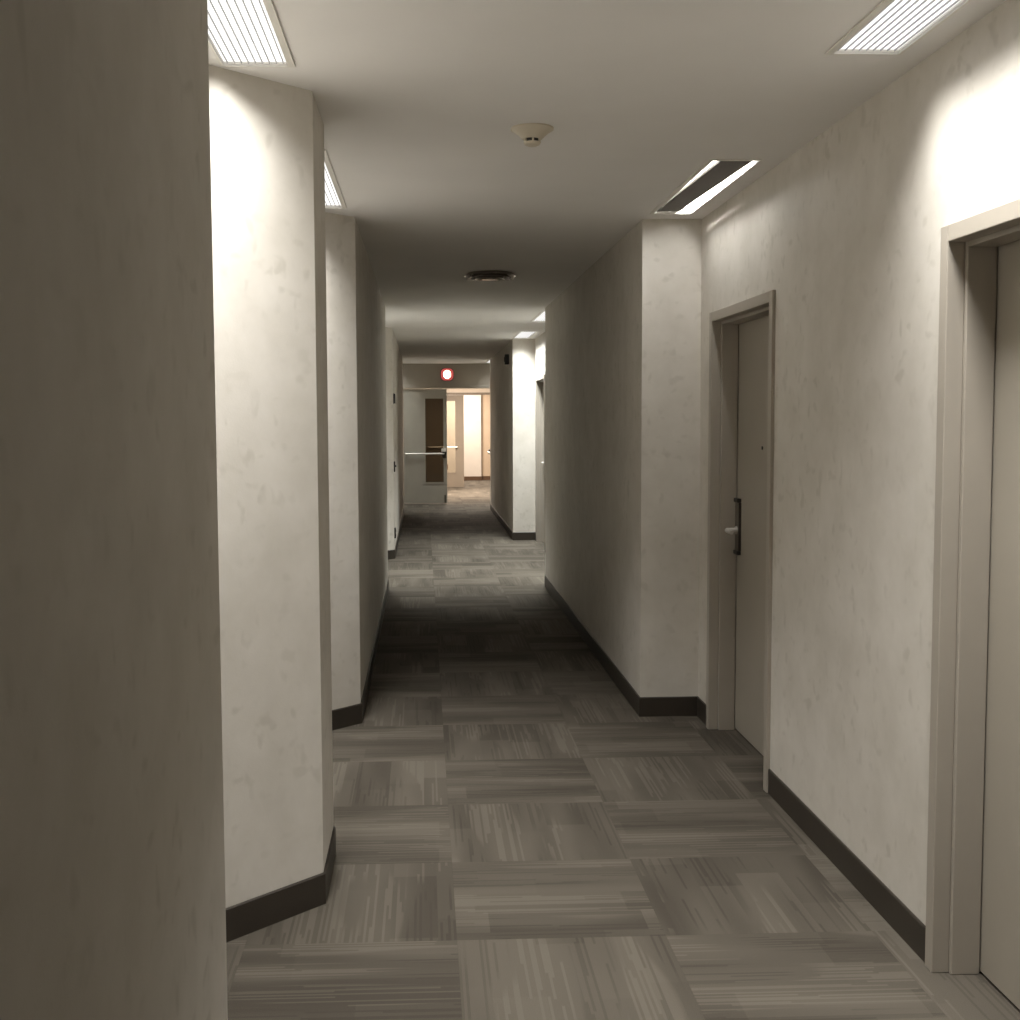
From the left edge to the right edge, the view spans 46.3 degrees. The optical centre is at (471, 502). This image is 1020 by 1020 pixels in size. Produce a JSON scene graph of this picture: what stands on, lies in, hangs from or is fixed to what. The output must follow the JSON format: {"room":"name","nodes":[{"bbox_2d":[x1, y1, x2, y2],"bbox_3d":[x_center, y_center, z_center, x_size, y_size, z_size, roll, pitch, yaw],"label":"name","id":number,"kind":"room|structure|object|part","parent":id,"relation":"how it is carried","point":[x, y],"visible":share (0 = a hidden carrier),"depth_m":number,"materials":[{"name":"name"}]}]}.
{"room":"apartment building corridor","nodes":[
{"label":"apartment building corridor","id":0,"kind":"room"},
{"bbox_2d":[0,0,403,1019],"bbox_3d":[-1.035,-0.416,9.846,0.625,2.505,22.970,0,4,-2],"label":"wall","id":1,"kind":"structure","parent":0,"point":[202,495],"depth_m":1.49,"materials":[{"name":"white paint"}]},
{"bbox_2d":[226,509,403,942],"bbox_3d":[-0.876,0.782,9.936,0.332,0.100,22.970,0,4,-2],"label":"baseboard","id":2,"kind":"structure","parent":1,"relation":"attached to","point":[249,916],"depth_m":3.68,"materials":[{"name":"plastic"}]},
{"bbox_2d":[402,363,489,385],"bbox_3d":[-0.442,-1.229,21.411,2.750,2.505,0.150,0,4,-2],"label":"wall","id":3,"kind":"structure","parent":0,"point":[475,373],"depth_m":21.26,"materials":[{"name":"beige paint"}]},
{"bbox_2d":[403,385,489,502],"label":"door","id":4,"kind":"structure","parent":3,"relation":"in","point":[424,407],"depth_m":21.35,"materials":[{"name":"beige paint"}]},
{"bbox_3d":[-0.666,-1.110,21.377,0.350,1.525,0.006,0,4,-2],"label":"glass pane","id":5,"kind":"part","parent":4,"relation":"part of","materials":[{"name":"brown glass"}]},
{"bbox_2d":[440,368,453,380],"bbox_3d":[-0.436,-2.275,21.220,0.240,0.232,0.086,0,4,-2],"label":"exit sign","id":6,"kind":"object","parent":3,"relation":"attached to","point":[446,374],"visible":1,"depth_m":21.18,"materials":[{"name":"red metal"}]},
{"bbox_2d":[403,388,489,475],"bbox_3d":[-0.140,-1.577,25.678,6.600,2.600,8.380,0,4,-2],"label":"wall","id":7,"kind":"structure","parent":0,"point":[472,403],"depth_m":29.47,"materials":[{"name":"paint"}]},
{"bbox_2d":[447,392,489,486],"bbox_3d":[-0.188,-1.407,26.839,1.753,2.100,0.928,0,4,-2],"label":"door","id":8,"kind":"structure","parent":7,"relation":"in","point":[456,479],"depth_m":26.45,"materials":[{"name":"beige paint"}]},
{"bbox_3d":[-0.180,-1.382,26.487,1.740,2.100,0.130,0,4,-2],"label":"frame","id":9,"kind":"part","parent":8,"relation":"part of","materials":[{"name":"beige paint"}]},
{"bbox_2d":[464,476,489,479],"bbox_3d":[-0.289,-0.597,29.597,6.300,0.100,0.132,0,4,-2],"label":"baseboard","id":10,"kind":"structure","parent":7,"relation":"attached to","point":[465,477],"depth_m":29.55,"materials":[{"name":"brown wood"}]},
{"bbox_2d":[481,395,489,475],"bbox_3d":[1.610,-1.874,29.791,2.770,2.600,0.280,0,4,-2],"label":"wall","id":11,"kind":"structure","parent":0,"point":[485,399],"depth_m":29.61,"materials":[{"name":"beige paint"}]},
{"bbox_2d":[208,0,1005,363],"bbox_3d":[0.021,-1.740,9.746,2.750,0.140,23.270,0,4,-2],"label":"ceiling","id":12,"kind":"structure","parent":0,"point":[419,102],"depth_m":3.87,"materials":[{"name":"paint"}]},
{"bbox_2d":[207,0,294,67],"bbox_3d":[-0.570,-1.234,2.723,0.206,0.127,1.194,0,4,-2],"label":"ceiling light","id":13,"kind":"object","parent":12,"relation":"attached to","point":[239,31],"visible":0.92,"depth_m":3.07,"materials":[{"name":"white plastic"}]},
{"bbox_2d":[324,149,346,207],"bbox_3d":[-0.660,-1.389,4.944,0.206,0.127,1.194,0,4,-2],"label":"ceiling light","id":14,"kind":"object","parent":12,"relation":"attached to","point":[333,195],"visible":0.23,"depth_m":5.14,"materials":[{"name":"white plastic"}]},
{"bbox_2d":[464,270,515,280],"bbox_3d":[0.125,-1.529,8.085,0.352,0.050,0.352,0,4,-2],"label":"ceiling vent","id":15,"kind":"object","parent":12,"relation":"in","point":[486,275],"visible":1,"depth_m":8.00,"materials":[{"name":"black metal"}]},
{"bbox_2d":[512,331,537,338],"bbox_3d":[0.621,-2.035,14.080,0.206,0.127,1.194,0,4,-2],"label":"ceiling light","id":16,"kind":"object","parent":12,"relation":"attached to","point":[521,334],"visible":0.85,"depth_m":14.11,"materials":[{"name":"white plastic"}]},
{"bbox_2d":[511,123,553,146],"bbox_3d":[0.206,-1.241,4.055,0.146,0.061,0.146,0,4,-2],"label":"smoke detector","id":17,"kind":"object","parent":12,"relation":"attached to","point":[532,134],"visible":1,"depth_m":4.02,"materials":[{"name":"beige plastic"}]},
{"bbox_2d":[530,311,544,321],"bbox_3d":[0.724,-1.858,11.539,0.206,0.127,1.194,0,4,-2],"label":"ceiling light","id":18,"kind":"object","parent":12,"relation":"attached to","point":[540,317],"visible":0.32,"depth_m":11.75,"materials":[{"name":"white plastic"}]},
{"bbox_2d":[649,159,761,213],"bbox_3d":[0.984,-1.412,5.152,0.206,0.127,1.194,0,4,-2],"label":"ceiling light","id":19,"kind":"object","parent":12,"relation":"attached to","point":[713,175],"visible":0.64,"depth_m":5.11,"materials":[{"name":"white plastic"}]},
{"bbox_2d":[825,0,971,54],"bbox_3d":[1.085,-1.236,2.639,0.206,0.127,1.194,0,4,-2],"label":"ceiling light","id":20,"kind":"object","parent":12,"relation":"attached to","point":[891,25],"visible":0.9,"depth_m":3.03,"materials":[{"name":"white plastic"}]},
{"bbox_2d":[226,480,1019,1019],"bbox_3d":[0.317,0.533,14.698,6.600,0.080,32.800,0,4,-2],"label":"floor","id":21,"kind":"structure","parent":0,"point":[514,841],"depth_m":4.08,"materials":[{"name":"carpet"}]},
{"bbox_2d":[490,0,1019,925],"bbox_3d":[1.048,-0.432,9.930,0.705,2.505,22.970,0,4,-2],"label":"wall","id":22,"kind":"structure","parent":0,"point":[845,230],"depth_m":4.28,"materials":[{"name":"white paint"}]},
{"bbox_2d":[504,354,508,364],"bbox_3d":[0.451,-1.850,15.440,0.064,0.130,0.110,0,4,-2],"label":"alarm box","id":23,"kind":"object","parent":22,"relation":"attached to","point":[506,356],"visible":1,"depth_m":15.38,"materials":[{"name":"black plastic"}]},
{"bbox_2d":[536,374,544,550],"bbox_3d":[0.916,-0.485,14.149,0.214,2.022,1.040,0,4,-2],"label":"door","id":24,"kind":"structure","parent":22,"relation":"in","point":[540,380],"depth_m":14.60,"materials":[{"name":"beige paint"}]},
{"bbox_2d":[490,504,925,962],"bbox_3d":[0.856,0.768,10.009,0.322,0.100,22.977,0,4,-2],"label":"baseboard","id":25,"kind":"structure","parent":22,"relation":"attached to","point":[883,900],"depth_m":4.39,"materials":[{"name":"plastic"}]},
{"bbox_2d":[706,290,775,792],"bbox_3d":[1.276,0.133,5.289,0.214,2.022,1.038,0,4,-2],"label":"door","id":26,"kind":"structure","parent":22,"relation":"in","point":[741,334],"depth_m":5.65,"materials":[{"name":"beige paint"}]},
{"bbox_3d":[1.241,0.135,5.679,0.060,0.038,0.105,0,4,-2],"label":"lever handle","id":27,"kind":"part","parent":26,"relation":"part of","materials":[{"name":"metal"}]},
{"bbox_2d":[925,198,1019,1009],"bbox_3d":[1.380,0.312,2.726,0.214,2.022,1.040,0,4,-2],"label":"door","id":28,"kind":"structure","parent":22,"relation":"in","point":[973,887],"depth_m":3.17,"materials":[{"name":"beige paint"}]}
]}

